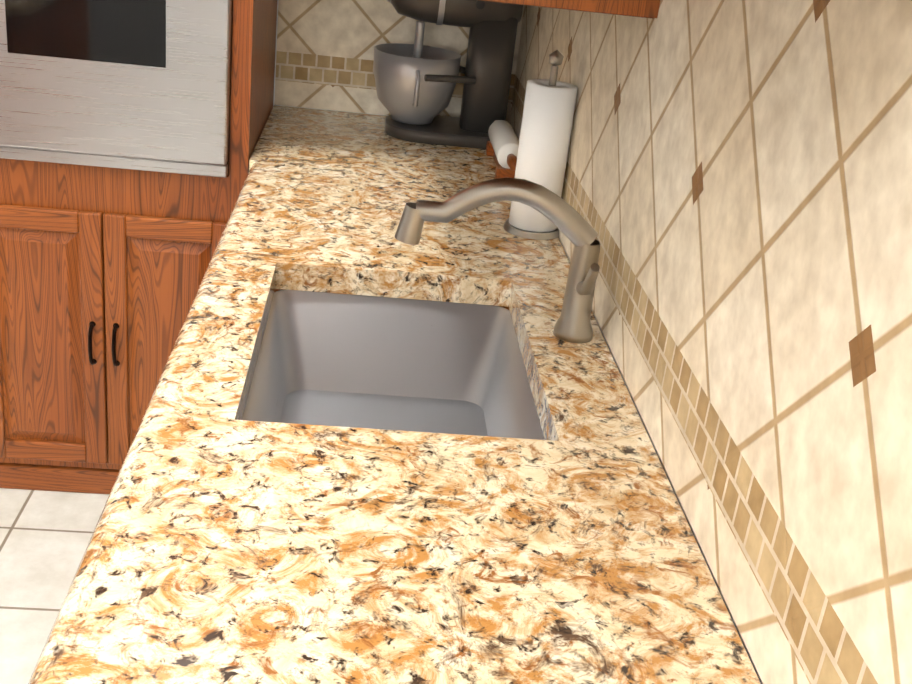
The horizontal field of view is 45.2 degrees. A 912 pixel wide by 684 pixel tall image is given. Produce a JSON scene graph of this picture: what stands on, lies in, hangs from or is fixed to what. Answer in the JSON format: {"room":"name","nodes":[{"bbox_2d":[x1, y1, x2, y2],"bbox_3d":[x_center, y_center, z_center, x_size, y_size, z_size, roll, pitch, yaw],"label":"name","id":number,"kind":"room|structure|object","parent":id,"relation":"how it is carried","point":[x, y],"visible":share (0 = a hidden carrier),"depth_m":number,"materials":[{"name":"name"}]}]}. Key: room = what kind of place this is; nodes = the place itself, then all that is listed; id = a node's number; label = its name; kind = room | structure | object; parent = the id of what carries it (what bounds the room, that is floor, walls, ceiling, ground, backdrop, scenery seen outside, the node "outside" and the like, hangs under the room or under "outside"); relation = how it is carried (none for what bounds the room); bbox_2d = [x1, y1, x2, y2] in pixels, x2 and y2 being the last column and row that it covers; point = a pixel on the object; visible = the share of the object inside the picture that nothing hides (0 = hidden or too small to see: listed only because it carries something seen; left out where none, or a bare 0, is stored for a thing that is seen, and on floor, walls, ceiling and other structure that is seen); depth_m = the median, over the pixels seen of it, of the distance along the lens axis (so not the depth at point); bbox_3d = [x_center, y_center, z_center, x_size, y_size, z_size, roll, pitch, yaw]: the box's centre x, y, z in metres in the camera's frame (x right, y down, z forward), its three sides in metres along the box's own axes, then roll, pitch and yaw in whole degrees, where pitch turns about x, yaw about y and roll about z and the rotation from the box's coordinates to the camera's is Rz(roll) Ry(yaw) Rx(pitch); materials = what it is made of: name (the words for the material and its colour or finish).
{"room":"kitchen","nodes":[
{"label":"kitchen","id":0,"kind":"room"},
{"bbox_2d":[0,488,109,683],"bbox_3d":[-3.794,0.840,1.161,8.230,0.060,8.270,4,24,-6],"label":"floor","id":1,"kind":"structure","parent":0,"point":[45,537],"depth_m":2.58,"materials":[{"name":"tile"}]},
{"bbox_2d":[0,0,276,493],"bbox_3d":[-0.811,-0.811,2.644,0.692,2.400,0.669,4,24,-6],"label":"tall cabinet","id":2,"kind":"object","parent":1,"relation":"on","point":[102,271],"visible":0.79,"depth_m":2.62,"materials":[{"name":"brown wood"}]},
{"bbox_2d":[0,0,232,177],"bbox_3d":[-0.804,-0.842,2.584,0.605,0.735,0.694,4,24,-6],"label":"wall oven","id":3,"kind":"object","parent":2,"relation":"in","point":[144,85],"visible":1,"depth_m":2.40,"materials":[{"name":"whitewashed painted wood"},{"name":"black glass"}]},
{"bbox_2d":[275,289,508,309],"bbox_3d":[-0.134,0.461,1.830,0.661,0.872,0.962,4,24,-6],"label":"base cabinet","id":4,"kind":"object","parent":1,"relation":"on","point":[499,306],"depth_m":1.94,"materials":[{"name":"brown wood"}]},
{"bbox_2d":[28,105,760,683],"bbox_3d":[-0.042,0.355,0.933,0.668,0.050,4.806,4,24,-6],"label":"countertop","id":5,"kind":"structure","parent":4,"relation":"on","point":[226,545],"depth_m":1.24,"materials":[{"name":"stone"}]},
{"bbox_2d":[242,290,544,439],"bbox_3d":[-0.106,0.128,1.740,0.428,0.190,0.598,4,24,-6],"label":"sink basin","id":6,"kind":"object","parent":5,"relation":"in","point":[354,361],"visible":0.31,"depth_m":1.98,"materials":[{"name":"silver metal"}]},
{"bbox_2d":[373,0,522,148],"bbox_3d":[-0.027,-0.751,2.858,0.375,0.433,0.281,4,24,-6],"label":"stand mixer","id":7,"kind":"object","parent":5,"relation":"on","point":[416,81],"visible":0.94,"depth_m":2.83,"materials":[{"name":"grey metal"}]},
{"bbox_2d":[395,177,600,342],"bbox_3d":[0.071,-0.116,1.668,0.331,0.247,0.164,4,24,-6],"label":"faucet","id":8,"kind":"object","parent":5,"relation":"on","point":[580,233],"visible":1,"depth_m":1.68,"materials":[{"name":"silver metal"}]},
{"bbox_2d":[486,120,518,178],"bbox_3d":[0.119,-0.470,2.679,0.064,0.094,0.440,4,24,-6],"label":"rolling pin","id":9,"kind":"object","parent":5,"relation":"on","point":[502,145],"visible":0.88,"depth_m":2.57,"materials":[{"name":"white stone"}]},
{"bbox_2d":[503,50,577,239],"bbox_3d":[0.176,-0.398,2.188,0.120,0.367,0.120,4,24,-6],"label":"paper towel holder","id":10,"kind":"object","parent":5,"relation":"on","point":[546,125],"visible":0.94,"depth_m":2.15,"materials":[{"name":"white paper"}]},
{"bbox_2d":[273,0,388,115],"bbox_3d":[-3.795,-1.200,2.715,8.030,2.420,0.120,4,24,-6],"label":"wall","id":11,"kind":"structure","parent":0,"point":[275,70],"depth_m":3.06,"materials":[{"name":"beige tile"}]},
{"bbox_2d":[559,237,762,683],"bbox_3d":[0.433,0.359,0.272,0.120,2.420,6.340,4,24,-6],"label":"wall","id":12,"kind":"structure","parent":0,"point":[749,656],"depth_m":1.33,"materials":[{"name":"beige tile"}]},
{"bbox_2d":[479,0,659,18],"bbox_3d":[0.111,-1.103,1.767,0.436,0.975,0.848,4,24,-6],"label":"upper cabinet","id":13,"kind":"object","parent":12,"relation":"attached to","point":[643,8],"visible":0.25,"depth_m":1.57,"materials":[{"name":"brown wood"}]},
{"bbox_2d":[274,0,911,683],"bbox_3d":[0.003,0.027,0.798,0.680,0.663,4.820,4,24,-6],"label":"tiled wall","id":14,"kind":"structure","parent":12,"relation":"attached to","point":[736,192],"depth_m":1.11,"materials":[{"name":"beige tile"}]}
]}

